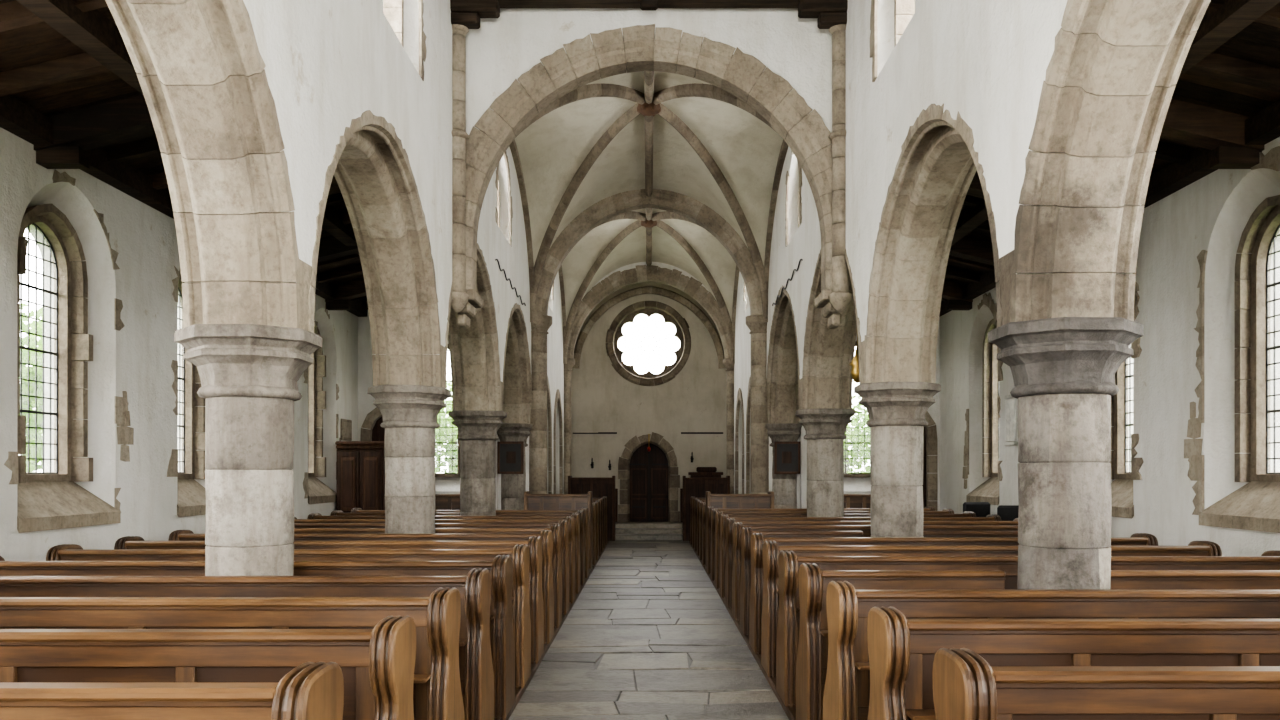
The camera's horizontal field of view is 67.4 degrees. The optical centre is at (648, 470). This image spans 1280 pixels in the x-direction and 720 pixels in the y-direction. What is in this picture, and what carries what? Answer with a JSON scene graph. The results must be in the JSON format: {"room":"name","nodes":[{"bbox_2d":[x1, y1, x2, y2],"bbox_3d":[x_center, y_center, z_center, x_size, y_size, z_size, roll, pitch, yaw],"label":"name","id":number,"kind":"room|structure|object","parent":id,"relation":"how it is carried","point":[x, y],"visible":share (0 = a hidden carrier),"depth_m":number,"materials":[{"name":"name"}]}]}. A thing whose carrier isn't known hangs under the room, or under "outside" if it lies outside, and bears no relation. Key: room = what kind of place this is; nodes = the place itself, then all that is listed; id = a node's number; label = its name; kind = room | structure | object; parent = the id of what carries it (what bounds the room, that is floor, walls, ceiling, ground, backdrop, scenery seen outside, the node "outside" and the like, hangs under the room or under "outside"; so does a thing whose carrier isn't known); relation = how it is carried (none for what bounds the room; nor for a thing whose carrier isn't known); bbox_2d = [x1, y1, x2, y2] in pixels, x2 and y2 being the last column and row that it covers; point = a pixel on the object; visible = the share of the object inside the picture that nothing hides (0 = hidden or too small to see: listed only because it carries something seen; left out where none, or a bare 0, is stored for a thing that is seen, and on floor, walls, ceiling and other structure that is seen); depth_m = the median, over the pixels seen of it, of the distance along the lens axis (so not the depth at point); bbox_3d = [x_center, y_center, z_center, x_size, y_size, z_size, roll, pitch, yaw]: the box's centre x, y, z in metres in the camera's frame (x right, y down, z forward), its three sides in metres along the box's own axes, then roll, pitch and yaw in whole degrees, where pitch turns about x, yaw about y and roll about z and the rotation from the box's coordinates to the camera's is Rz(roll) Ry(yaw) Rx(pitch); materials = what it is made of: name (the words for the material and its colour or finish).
{"room":"church","nodes":[
{"label":"church","id":0,"kind":"room"},
{"bbox_2d":[0,127,357,560],"bbox_3d":[-5.225,-0.800,6.200,0.450,4.900,21.400,0,0,0],"label":"wall","id":1,"kind":"structure","parent":0,"point":[136,359],"depth_m":9.08,"materials":[{"name":"paint"}]},
{"bbox_2d":[4,169,340,532],"bbox_3d":[-5.165,-1.100,6.455,0.390,3.180,18.488,0,0,0],"label":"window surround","id":2,"kind":"structure","parent":1,"relation":"in","point":[44,501],"depth_m":8.71,"materials":[{"name":"stone"}]},
{"bbox_2d":[17,223,57,473],"bbox_3d":[-5.330,-1.060,8.300,0.010,2.208,0.728,0,0,0],"label":"window","id":3,"kind":"structure","parent":2,"relation":"attached to","point":[28,285],"depth_m":8.38,"materials":[{"name":"clear glass"}]},
{"bbox_2d":[177,287,184,472],"bbox_3d":[-5.330,-1.060,10.700,0.010,2.208,0.648,0,0,0],"label":"window","id":4,"kind":"structure","parent":2,"relation":"attached to","point":[179,294],"depth_m":10.96,"materials":[{"name":"clear glass"}]},
{"bbox_2d":[0,0,367,316],"bbox_3d":[-3.835,-2.987,6.060,2.370,0.955,21.120,0,0,0],"label":"ceiling","id":5,"kind":"structure","parent":0,"point":[70,88],"depth_m":7.70,"materials":[{"name":"brown wood"}]},
{"bbox_2d":[185,0,563,509],"bbox_3d":[-2.350,-2.000,10.200,0.640,7.300,29.400,0,0,0],"label":"wall","id":6,"kind":"structure","parent":0,"point":[328,63],"depth_m":7.63,"materials":[{"name":"paint"}]},
{"bbox_2d":[105,0,531,423],"bbox_3d":[-2.350,-1.774,7.415,0.654,1.923,18.564,0,0,0],"label":"arches","id":7,"kind":"object","parent":6,"relation":"attached to","point":[199,65],"visible":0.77,"depth_m":5.39,"materials":[{"name":"stone"}]},
{"bbox_2d":[297,259,502,410],"bbox_3d":[-2.350,-1.020,7.540,0.644,0.420,11.580,0,0,0],"label":"blocks","id":8,"kind":"object","parent":6,"relation":"attached to","point":[305,269],"visible":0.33,"depth_m":5.68,"materials":[{"name":"stone"}]},
{"bbox_2d":[451,24,469,312],"bbox_3d":[-1.990,-3.260,9.980,0.300,3.220,0.292,0,0,0],"label":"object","id":9,"kind":"structure","parent":6,"relation":"attached to","point":[460,297],"depth_m":9.90,"materials":[{"name":"stone"}]},
{"bbox_2d":[456,289,482,328],"bbox_3d":[-1.940,-1.730,10.350,0.220,0.360,0.540,0,0,0],"label":"stone corbel","id":10,"kind":"object","parent":6,"relation":"attached to","point":[475,301],"visible":0.75,"depth_m":10.22,"materials":[{"name":"stone"}]},
{"bbox_2d":[547,376,562,493],"bbox_3d":[-2.030,-0.175,19.975,0.060,3.544,4.670,0,0,0],"label":"arches","id":11,"kind":"object","parent":6,"relation":"attached to","point":[557,396],"visible":0.51,"depth_m":20.51,"materials":[{"name":"stone"}]},
{"bbox_2d":[564,358,574,493],"bbox_3d":[-1.960,-0.515,23.000,0.380,4.330,0.380,0,0,0],"label":"shaft","id":12,"kind":"object","parent":6,"relation":"attached to","point":[570,361],"visible":0.66,"depth_m":22.91,"materials":[{"name":"stone"}]},
{"bbox_2d":[358,310,497,509],"bbox_3d":[-4.035,-1.000,16.700,2.830,5.300,0.400,0,0,0],"label":"wall","id":13,"kind":"structure","parent":0,"point":[443,485],"depth_m":16.50,"materials":[{"name":"paint"}]},
{"bbox_2d":[360,344,459,476],"bbox_3d":[-4.105,-0.322,16.648,1.690,3.897,0.363,0,0,0],"label":"trim","id":14,"kind":"structure","parent":13,"relation":"attached to","point":[374,415],"depth_m":16.47,"materials":[{"name":"stone"}]},
{"bbox_2d":[508,540,788,719],"bbox_3d":[0.000,1.747,10.200,11.200,0.207,30.000,0,0,0],"label":"floor","id":15,"kind":"structure","parent":0,"point":[648,635],"depth_m":8.77,"materials":[{"name":"grey stone"}]},
{"bbox_2d":[335,441,384,512],"bbox_3d":[-4.540,0.590,15.390,0.820,2.120,0.520,0,0,0],"label":"wardrobe","id":16,"kind":"object","parent":15,"relation":"on","point":[360,464],"visible":0.4,"depth_m":15.16,"materials":[{"name":"brown wood"}]},
{"bbox_2d":[497,423,532,509],"bbox_3d":[-2.350,0.415,16.751,0.756,2.469,0.754,0,0,0],"label":"stone column","id":17,"kind":"structure","parent":15,"relation":"on","point":[513,486],"depth_m":16.52,"materials":[{"name":"grey stone"}]},
{"bbox_2d":[497,441,523,473],"bbox_3d":[-2.350,-0.225,16.415,0.440,0.550,0.270,0,0,0],"label":"notice board","id":18,"kind":"object","parent":17,"relation":"attached to","point":[510,454],"visible":1,"depth_m":16.30,"materials":[{"name":"brown wood"}]},
{"bbox_2d":[529,315,551,493],"bbox_3d":[-1.930,-0.515,16.700,0.500,4.330,0.500,0,0,0],"label":"shaft","id":19,"kind":"object","parent":15,"relation":"on","point":[539,328],"visible":0.68,"depth_m":16.55,"materials":[{"name":"stone"}]},
{"bbox_2d":[495,541,795,719],"bbox_3d":[0.000,1.630,11.400,8.900,0.060,21.600,0,0,0],"label":"platform","id":20,"kind":"object","parent":15,"relation":"on","point":[790,712],"visible":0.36,"depth_m":8.23,"materials":[{"name":"brown wood"}]},
{"bbox_2d":[0,662,343,719],"bbox_3d":[-2.681,1.077,2.765,3.522,1.045,0.550,0,0,0],"label":"pew","id":21,"kind":"object","parent":20,"relation":"on","point":[311,690],"visible":1,"depth_m":2.60,"materials":[{"name":"brown wood"}]},
{"bbox_2d":[0,616,415,719],"bbox_3d":[-2.681,1.077,3.665,3.522,1.045,0.550,0,0,0],"label":"pew","id":22,"kind":"object","parent":20,"relation":"on","point":[377,665],"visible":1,"depth_m":3.50,"materials":[{"name":"brown wood"}]},
{"bbox_2d":[0,587,464,719],"bbox_3d":[-2.681,1.077,4.565,3.522,1.045,0.550,0,0,0],"label":"pew","id":23,"kind":"object","parent":20,"relation":"on","point":[437,693],"visible":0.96,"depth_m":4.40,"materials":[{"name":"brown wood"}]},
{"bbox_2d":[0,568,493,719],"bbox_3d":[-2.681,1.077,5.465,3.522,1.045,0.550,0,0,0],"label":"pew","id":24,"kind":"object","parent":20,"relation":"on","point":[475,657],"visible":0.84,"depth_m":5.30,"materials":[{"name":"brown wood"}]},
{"bbox_2d":[174,324,322,575],"bbox_3d":[-2.350,0.416,5.661,0.753,2.469,0.754,0,0,0],"label":"stone column","id":25,"kind":"structure","parent":20,"relation":"on","point":[249,374],"depth_m":5.45,"materials":[{"name":"grey stone"}]},
{"bbox_2d":[0,555,514,719],"bbox_3d":[-2.681,1.077,6.365,3.522,1.045,0.550,0,0,0],"label":"pew","id":26,"kind":"object","parent":20,"relation":"on","point":[502,643],"visible":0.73,"depth_m":6.19,"materials":[{"name":"brown wood"}]},
{"bbox_2d":[46,544,530,687],"bbox_3d":[-2.681,1.077,7.265,3.522,1.045,0.550,0,0,0],"label":"pew","id":27,"kind":"object","parent":20,"relation":"on","point":[520,555],"visible":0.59,"depth_m":7.09,"materials":[{"name":"brown wood"}]},
{"bbox_2d":[114,536,543,663],"bbox_3d":[-2.681,1.077,8.165,3.522,1.045,0.550,0,0,0],"label":"pew","id":28,"kind":"object","parent":20,"relation":"on","point":[536,606],"visible":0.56,"depth_m":7.99,"materials":[{"name":"brown wood"}]},
{"bbox_2d":[168,530,553,643],"bbox_3d":[-2.681,1.077,9.065,3.522,1.045,0.550,0,0,0],"label":"pew","id":29,"kind":"object","parent":20,"relation":"on","point":[178,535],"visible":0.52,"depth_m":8.88,"materials":[{"name":"brown wood"}]},
{"bbox_2d":[367,385,451,533],"bbox_3d":[-2.350,0.416,9.451,0.756,2.469,0.754,0,0,0],"label":"stone column","id":30,"kind":"structure","parent":20,"relation":"on","point":[409,413],"depth_m":9.23,"materials":[{"name":"grey stone"}]},
{"bbox_2d":[294,525,562,627],"bbox_3d":[-2.681,1.077,9.965,3.522,1.045,0.550,0,0,0],"label":"pew","id":31,"kind":"object","parent":20,"relation":"on","point":[556,529],"visible":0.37,"depth_m":9.78,"materials":[{"name":"brown wood"}]},
{"bbox_2d":[294,520,569,614],"bbox_3d":[-2.681,1.077,10.865,3.522,1.045,0.550,0,0,0],"label":"pew","id":32,"kind":"object","parent":20,"relation":"on","point":[564,524],"visible":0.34,"depth_m":10.68,"materials":[{"name":"brown wood"}]},
{"bbox_2d":[294,516,574,603],"bbox_3d":[-2.681,1.077,11.765,3.522,1.045,0.550,0,0,0],"label":"pew","id":33,"kind":"object","parent":20,"relation":"on","point":[571,521],"visible":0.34,"depth_m":11.58,"materials":[{"name":"brown wood"}]},
{"bbox_2d":[307,513,580,593],"bbox_3d":[-2.681,1.077,12.665,3.522,1.045,0.550,0,0,0],"label":"pew","id":34,"kind":"object","parent":20,"relation":"on","point":[576,516],"visible":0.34,"depth_m":12.48,"materials":[{"name":"brown wood"}]},
{"bbox_2d":[435,494,459,509],"bbox_3d":[-3.400,0.970,15.930,1.400,1.260,0.420,0,0,0],"label":"panelled frontal","id":35,"kind":"object","parent":20,"relation":"on","point":[442,501],"visible":0.09,"depth_m":15.74,"materials":[{"name":"brown wood"}]},
{"bbox_2d":[330,510,584,585],"bbox_3d":[-2.681,1.077,13.565,3.522,1.045,0.550,0,0,0],"label":"pew","id":36,"kind":"object","parent":20,"relation":"on","point":[335,512],"visible":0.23,"depth_m":13.38,"materials":[{"name":"brown wood"}]},
{"bbox_2d":[350,508,588,577],"bbox_3d":[-2.681,1.077,14.465,3.522,1.045,0.550,0,0,0],"label":"pew","id":37,"kind":"object","parent":20,"relation":"on","point":[354,510],"visible":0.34,"depth_m":14.28,"materials":[{"name":"brown wood"}]},
{"bbox_2d":[448,410,506,515],"bbox_3d":[-2.350,0.416,13.201,0.756,2.468,0.754,0,0,0],"label":"stone column","id":38,"kind":"structure","parent":20,"relation":"on","point":[477,429],"depth_m":12.98,"materials":[{"name":"grey stone"}]},
{"bbox_2d":[524,491,591,568],"bbox_3d":[-1.500,0.970,15.930,1.100,1.260,0.420,0,0,0],"label":"panelled frontal","id":39,"kind":"object","parent":20,"relation":"on","point":[531,501],"visible":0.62,"depth_m":15.74,"materials":[{"name":"brown wood"}]},
{"bbox_2d":[568,476,614,540],"bbox_3d":[-1.315,0.855,22.110,1.070,1.490,0.420,0,0,0],"label":"stall","id":40,"kind":"object","parent":20,"relation":"on","point":[600,487],"visible":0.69,"depth_m":21.92,"materials":[{"name":"brown wood"}]},
{"bbox_2d":[683,476,729,540],"bbox_3d":[1.315,0.855,22.110,1.070,1.490,0.420,0,0,0],"label":"stall","id":41,"kind":"object","parent":20,"relation":"on","point":[697,487],"visible":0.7,"depth_m":21.92,"materials":[{"name":"brown wood"}]},
{"bbox_2d":[705,491,773,566],"bbox_3d":[1.500,0.970,15.930,1.100,1.260,0.420,0,0,0],"label":"panelled frontal","id":42,"kind":"object","parent":20,"relation":"on","point":[718,501],"visible":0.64,"depth_m":15.74,"materials":[{"name":"brown wood"}]},
{"bbox_2d":[707,506,934,573],"bbox_3d":[2.681,1.077,15.075,3.522,1.045,0.550,0,0,0],"label":"pew","id":43,"kind":"object","parent":20,"relation":"on","point":[927,508],"visible":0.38,"depth_m":14.89,"materials":[{"name":"brown wood"}]},
{"bbox_2d":[795,409,855,516],"bbox_3d":[2.350,0.416,12.800,0.756,2.468,0.756,0,0,0],"label":"stone column","id":44,"kind":"structure","parent":20,"relation":"on","point":[825,429],"depth_m":12.58,"materials":[{"name":"grey stone"}]},
{"bbox_2d":[710,509,953,580],"bbox_3d":[2.681,1.077,14.145,3.522,1.045,0.550,0,0,0],"label":"pew","id":45,"kind":"object","parent":20,"relation":"on","point":[713,511],"visible":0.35,"depth_m":13.96,"materials":[{"name":"brown wood"}]},
{"bbox_2d":[715,511,975,588],"bbox_3d":[2.681,1.077,13.215,3.522,1.045,0.550,0,0,0],"label":"pew","id":46,"kind":"object","parent":20,"relation":"on","point":[966,513],"visible":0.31,"depth_m":13.03,"materials":[{"name":"brown wood"}]},
{"bbox_2d":[844,494,870,508],"bbox_3d":[3.400,0.970,15.930,1.400,1.260,0.420,0,0,0],"label":"panelled frontal","id":47,"kind":"object","parent":20,"relation":"on","point":[851,501],"visible":0.09,"depth_m":15.74,"materials":[{"name":"brown wood"}]},
{"bbox_2d":[719,514,1000,597],"bbox_3d":[2.681,1.077,12.285,3.522,1.045,0.550,0,0,0],"label":"pew","id":48,"kind":"object","parent":20,"relation":"on","point":[991,517],"visible":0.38,"depth_m":12.11,"materials":[{"name":"brown wood"}]},
{"bbox_2d":[725,518,1017,608],"bbox_3d":[2.681,1.077,11.355,3.522,1.045,0.550,0,0,0],"label":"pew","id":49,"kind":"object","parent":20,"relation":"on","point":[729,521],"visible":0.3,"depth_m":11.17,"materials":[{"name":"brown wood"}]},
{"bbox_2d":[732,522,1017,620],"bbox_3d":[2.681,1.077,10.425,3.522,1.045,0.550,0,0,0],"label":"pew","id":50,"kind":"object","parent":20,"relation":"on","point":[736,571],"visible":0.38,"depth_m":10.25,"materials":[{"name":"brown wood"}]},
{"bbox_2d":[740,527,1017,635],"bbox_3d":[2.681,1.077,9.495,3.522,1.045,0.550,0,0,0],"label":"pew","id":51,"kind":"object","parent":20,"relation":"on","point":[745,581],"visible":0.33,"depth_m":9.31,"materials":[{"name":"brown wood"}]},
{"bbox_2d":[854,382,940,536],"bbox_3d":[2.350,0.415,9.100,0.751,2.469,0.756,0,0,0],"label":"stone column","id":52,"kind":"structure","parent":20,"relation":"on","point":[896,411],"depth_m":8.88,"materials":[{"name":"grey stone"}]},
{"bbox_2d":[749,533,1157,654],"bbox_3d":[2.681,1.077,8.565,3.522,1.045,0.550,0,0,0],"label":"pew","id":53,"kind":"object","parent":20,"relation":"on","point":[1137,539],"visible":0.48,"depth_m":8.39,"materials":[{"name":"brown wood"}]},
{"bbox_2d":[761,541,1221,677],"bbox_3d":[2.681,1.077,7.635,3.522,1.045,0.550,0,0,0],"label":"pew","id":54,"kind":"object","parent":20,"relation":"on","point":[770,606],"visible":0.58,"depth_m":7.46,"materials":[{"name":"brown wood"}]},
{"bbox_2d":[776,550,1279,706],"bbox_3d":[2.681,1.077,6.705,3.522,1.045,0.550,0,0,0],"label":"pew","id":55,"kind":"object","parent":20,"relation":"on","point":[787,639],"visible":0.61,"depth_m":6.53,"materials":[{"name":"brown wood"}]},
{"bbox_2d":[796,563,1279,719],"bbox_3d":[2.681,1.077,5.775,3.522,1.045,0.550,0,0,0],"label":"pew","id":56,"kind":"object","parent":20,"relation":"on","point":[812,653],"visible":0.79,"depth_m":5.61,"materials":[{"name":"brown wood"}]},
{"bbox_2d":[823,581,1279,719],"bbox_3d":[2.681,1.077,4.845,3.522,1.045,0.550,0,0,0],"label":"pew","id":57,"kind":"object","parent":20,"relation":"on","point":[847,683],"visible":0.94,"depth_m":4.68,"materials":[{"name":"brown wood"}]},
{"bbox_2d":[988,317,1143,589],"bbox_3d":[2.350,0.415,5.440,0.752,2.469,0.756,0,0,0],"label":"stone column","id":58,"kind":"structure","parent":20,"relation":"on","point":[1063,369],"depth_m":5.23,"materials":[{"name":"stone"}]},
{"bbox_2d":[867,606,1279,719],"bbox_3d":[2.681,1.077,3.915,3.522,1.045,0.550,0,0,0],"label":"pew","id":59,"kind":"object","parent":20,"relation":"on","point":[902,651],"visible":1,"depth_m":3.75,"materials":[{"name":"brown wood"}]},
{"bbox_2d":[932,648,1279,719],"bbox_3d":[2.681,1.077,2.985,3.522,1.045,0.550,0,0,0],"label":"pew","id":60,"kind":"object","parent":20,"relation":"on","point":[966,686],"visible":1,"depth_m":2.82,"materials":[{"name":"brown wood"}]},
{"bbox_2d":[615,522,682,539],"bbox_3d":[0.000,1.482,24.025,4.060,0.345,2.150,0,0,0],"label":"steps","id":61,"kind":"structure","parent":15,"relation":"on","point":[623,530],"depth_m":23.40,"materials":[{"name":"grey stone"}]},
{"bbox_2d":[746,315,768,493],"bbox_3d":[1.930,-0.515,16.700,0.500,4.330,0.500,0,0,0],"label":"shaft","id":62,"kind":"object","parent":15,"relation":"on","point":[758,328],"visible":0.67,"depth_m":16.55,"materials":[{"name":"stone"}]},
{"bbox_2d":[765,424,801,508],"bbox_3d":[2.350,0.416,16.750,0.756,2.467,0.756,0,0,0],"label":"stone column","id":63,"kind":"structure","parent":15,"relation":"on","point":[784,486],"depth_m":16.52,"materials":[{"name":"grey stone"}]},
{"bbox_2d":[774,441,800,473],"bbox_3d":[2.350,-0.225,16.415,0.440,0.550,0.270,0,0,0],"label":"notice board","id":64,"kind":"object","parent":63,"relation":"attached to","point":[787,454],"visible":1,"depth_m":16.30,"materials":[{"name":"brown wood"}]},
{"bbox_2d":[963,502,989,516],"bbox_3d":[4.730,1.050,14.095,0.450,1.200,0.490,0,0,-3],"label":"upholstered chair","id":65,"kind":"object","parent":15,"relation":"on","point":[981,509],"visible":0.07,"depth_m":13.86,"materials":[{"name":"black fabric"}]},
{"bbox_2d":[997,505,1018,520],"bbox_3d":[4.730,1.050,12.745,0.450,1.200,0.490,0,0,-5],"label":"upholstered chair","id":66,"kind":"object","parent":15,"relation":"on","point":[1006,512],"visible":0.04,"depth_m":12.50,"materials":[{"name":"black fabric"}]},
{"bbox_2d":[515,70,782,264],"bbox_3d":[0.000,-3.895,13.525,4.080,2.690,5.950,0,0,0],"label":"vault","id":67,"kind":"object","parent":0,"point":[745,149],"visible":0.49,"depth_m":14.85,"materials":[{"name":"paint"}]},
{"bbox_2d":[509,65,787,321],"bbox_3d":[0.000,-3.906,13.525,4.221,2.725,6.073,0,0,0],"label":"ribs","id":68,"kind":"object","parent":67,"relation":"attached to","point":[648,104],"visible":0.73,"depth_m":14.66,"materials":[{"name":"stone"}]},
{"bbox_2d":[466,8,831,134],"bbox_3d":[0.000,-4.040,10.350,4.120,3.220,0.460,0,0,0],"label":"wall","id":69,"kind":"structure","parent":0,"point":[506,47],"depth_m":10.12,"materials":[{"name":"paint"}]},
{"bbox_2d":[466,24,852,293],"bbox_3d":[0.009,-3.303,10.350,4.416,2.801,0.500,0,0,0],"label":"arch","id":70,"kind":"object","parent":69,"relation":"attached to","point":[740,74],"visible":0.78,"depth_m":10.15,"materials":[{"name":"stone"}]},
{"bbox_2d":[571,281,726,510],"bbox_3d":[0.000,-2.000,24.850,5.400,7.300,0.500,0,0,0],"label":"wall","id":71,"kind":"structure","parent":0,"point":[602,400],"depth_m":24.60,"materials":[{"name":"paint"}]},
{"bbox_2d":[606,301,690,385],"bbox_3d":[-0.005,-3.275,24.705,2.209,2.209,0.350,0,0,0],"label":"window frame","id":72,"kind":"structure","parent":71,"relation":"in","point":[649,308],"depth_m":24.55,"materials":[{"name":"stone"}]},
{"bbox_2d":[629,442,667,521],"bbox_3d":[0.000,0.200,24.843,1.200,2.300,0.115,0,0,0],"label":"door","id":73,"kind":"structure","parent":71,"relation":"in","point":[648,470],"depth_m":24.80,"materials":[{"name":"brown wood"}]},
{"bbox_2d":[572,286,724,368],"bbox_3d":[0.000,-3.679,24.540,3.959,2.113,0.140,0,0,0],"label":"rib","id":74,"kind":"object","parent":71,"relation":"attached to","point":[690,305],"visible":0.98,"depth_m":24.47,"materials":[{"name":"stone"}]},
{"bbox_2d":[618,432,679,521],"bbox_3d":[0.000,0.154,24.665,1.580,2.304,0.250,0,0,0],"label":"trim","id":75,"kind":"structure","parent":71,"relation":"attached to","point":[632,444],"depth_m":24.54,"materials":[{"name":"stone"}]},
{"bbox_2d":[562,208,735,320],"bbox_3d":[0.000,-3.910,19.875,4.080,2.720,5.950,0,0,0],"label":"vault","id":76,"kind":"object","parent":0,"point":[576,265],"visible":0.43,"depth_m":21.56,"materials":[{"name":"paint"}]},
{"bbox_2d":[558,208,738,363],"bbox_3d":[0.000,-3.922,19.875,4.221,2.755,6.073,0,0,0],"label":"ribs","id":77,"kind":"object","parent":76,"relation":"attached to","point":[648,220],"visible":0.55,"depth_m":21.62,"materials":[{"name":"stone"}]},
{"bbox_2d":[450,0,847,28],"bbox_3d":[0.000,-4.945,2.600,5.400,0.710,15.200,0,0,0],"label":"ceiling","id":78,"kind":"structure","parent":0,"point":[468,13],"depth_m":9.86,"materials":[{"name":"brown wood"}]},
{"bbox_2d":[588,262,715,299],"bbox_3d":[0.000,-4.136,23.000,4.120,3.029,0.360,0,0,0],"label":"wall","id":79,"kind":"structure","parent":0,"point":[661,265],"depth_m":22.82,"materials":[{"name":"paint"}]},
{"bbox_2d":[567,265,730,357],"bbox_3d":[-0.006,-3.762,23.000,4.272,2.276,0.400,0,0,0],"label":"arch","id":80,"kind":"object","parent":79,"relation":"attached to","point":[617,280],"visible":0.94,"depth_m":22.85,"materials":[{"name":"stone"}]},
{"bbox_2d":[800,317,939,510],"bbox_3d":[4.035,-1.000,16.700,2.830,5.300,0.400,0,0,0],"label":"wall","id":81,"kind":"structure","parent":0,"point":[852,485],"depth_m":16.50,"materials":[{"name":"paint"}]},
{"bbox_2d":[844,346,870,473],"bbox_3d":[3.660,-1.075,16.800,0.688,2.278,0.010,0,0,0],"label":"window","id":82,"kind":"structure","parent":81,"relation":"in","point":[864,411],"depth_m":16.79,"materials":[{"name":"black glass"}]},
{"bbox_2d":[844,341,937,510],"bbox_3d":[4.105,-0.322,16.648,1.690,3.897,0.363,0,0,0],"label":"trim","id":83,"kind":"structure","parent":81,"relation":"attached to","point":[931,432],"depth_m":16.47,"materials":[{"name":"stone"}]},
{"bbox_2d":[734,0,1132,508],"bbox_3d":[2.350,-2.000,10.200,0.640,7.300,29.400,0,0,0],"label":"wall","id":84,"kind":"structure","parent":0,"point":[987,61],"depth_m":7.69,"materials":[{"name":"paint"}]},
{"bbox_2d":[723,358,733,493],"bbox_3d":[1.960,-0.515,23.000,0.380,4.330,0.380,0,0,0],"label":"shaft","id":85,"kind":"object","parent":84,"relation":"attached to","point":[727,361],"visible":0.67,"depth_m":22.91,"materials":[{"name":"stone"}]},
{"bbox_2d":[735,375,750,493],"bbox_3d":[2.030,-0.170,19.975,0.060,3.533,4.670,0,0,0],"label":"arches","id":86,"kind":"object","parent":84,"relation":"attached to","point":[739,394],"visible":0.53,"depth_m":20.44,"materials":[{"name":"stone"}]},
{"bbox_2d":[815,289,841,328],"bbox_3d":[1.940,-1.730,10.350,0.220,0.360,0.540,0,0,0],"label":"stone corbel","id":87,"kind":"object","parent":84,"relation":"attached to","point":[822,300],"visible":0.73,"depth_m":10.22,"materials":[{"name":"stone"}]},
{"bbox_2d":[743,0,914,300],"bbox_3d":[2.319,-4.119,8.861,0.622,1.635,23.157,0,0,0],"label":"window","id":88,"kind":"structure","parent":84,"relation":"in","point":[904,10],"depth_m":8.54,"materials":[{"name":"glass"}]},
{"bbox_2d":[828,24,851,312],"bbox_3d":[1.990,-3.260,9.980,0.300,3.220,0.292,0,0,0],"label":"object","id":89,"kind":"structure","parent":84,"relation":"attached to","point":[840,297],"depth_m":9.90,"materials":[{"name":"stone"}]},
{"bbox_2d":[800,250,1015,408],"bbox_3d":[2.350,-1.020,7.285,0.644,0.420,11.290,0,0,0],"label":"blocks","id":90,"kind":"object","parent":84,"relation":"attached to","point":[1005,262],"visible":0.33,"depth_m":5.46,"materials":[{"name":"stone"}]},
{"bbox_2d":[766,0,1210,423],"bbox_3d":[2.350,-1.817,7.437,0.654,2.009,18.559,0,0,0],"label":"arches","id":91,"kind":"object","parent":84,"relation":"attached to","point":[1114,68],"visible":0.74,"depth_m":5.19,"materials":[{"name":"stone"}]},
{"bbox_2d":[939,0,1279,316],"bbox_3d":[3.835,-2.987,6.060,2.370,0.955,21.120,0,0,0],"label":"ceiling","id":92,"kind":"structure","parent":0,"point":[1224,108],"depth_m":7.80,"materials":[{"name":"brown wood"}]},
{"bbox_2d":[940,137,1279,555],"bbox_3d":[5.225,-0.800,6.200,0.450,4.900,21.400,0,0,0],"label":"wall","id":93,"kind":"structure","parent":0,"point":[1211,213],"depth_m":9.17,"materials":[{"name":"paint"}]},
{"bbox_2d":[1004,394,1015,445],"bbox_3d":[4.975,-0.700,13.200,0.050,0.700,0.360,0,0,0],"label":"tablet","id":94,"kind":"object","parent":93,"relation":"attached to","point":[1010,403],"visible":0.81,"depth_m":13.19,"materials":[{"name":"white stone"}]},
{"bbox_2d":[962,146,1279,532],"bbox_3d":[5.165,-1.105,6.277,0.390,3.189,18.058,0,0,0],"label":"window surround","id":95,"kind":"structure","parent":93,"relation":"in","point":[1255,506],"depth_m":8.36,"materials":[{"name":"stone"}]},
{"bbox_2d":[1125,344,1132,472],"bbox_3d":[5.330,-1.060,10.430,0.010,2.208,0.648,0,0,0],"label":"window","id":96,"kind":"structure","parent":95,"relation":"attached to","point":[1129,376],"depth_m":10.64,"materials":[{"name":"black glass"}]},
{"bbox_2d":[1266,225,1279,473],"bbox_3d":[5.330,-1.060,7.930,0.010,2.208,0.728,0,0,0],"label":"window","id":97,"kind":"structure","parent":95,"relation":"attached to","point":[1274,284],"depth_m":8.22,"materials":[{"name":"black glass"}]},
{"bbox_3d":[0.000,-4.160,16.700,4.120,2.979,0.460,0,0,0],"label":"wall","id":98,"kind":"structure","parent":0,"visible":0},
{"bbox_2d":[535,189,762,314],"bbox_3d":[0.011,-3.815,16.700,4.271,2.283,0.500,0,0,0],"label":"arch","id":99,"kind":"object","parent":98,"relation":"attached to","point":[685,206],"visible":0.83,"depth_m":16.50,"materials":[{"name":"stone"}]},
{"label":"outside","id":100,"kind":"structure","parent":0,"visible":0},
{"bbox_3d":[0.000,2.025,15.000,120.000,0.250,130.000,0,0,0],"label":"lawn","id":101,"kind":"structure","parent":100,"visible":0},
{"bbox_2d":[22,303,41,471],"bbox_3d":[-10.244,-0.614,14.956,4.362,5.398,5.300,0,0,-7],"label":"tree","id":102,"kind":"object","parent":101,"relation":"on","point":[39,311],"visible":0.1,"depth_m":14.45,"materials":[{"name":"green plant"}]},
{"bbox_2d":[435,380,457,472],"bbox_3d":[-5.692,-0.340,26.872,4.711,4.798,3.877,0,0,40],"label":"tree","id":103,"kind":"object","parent":101,"relation":"on","point":[444,421],"visible":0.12,"depth_m":25.32,"materials":[{"name":"green plant"}]},
{"bbox_2d":[844,395,869,472],"bbox_3d":[5.617,-0.340,26.801,3.877,4.798,4.711,0,0,43],"label":"tree","id":104,"kind":"object","parent":101,"relation":"on","point":[855,421],"visible":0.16,"depth_m":26.12,"materials":[{"name":"green plant"}]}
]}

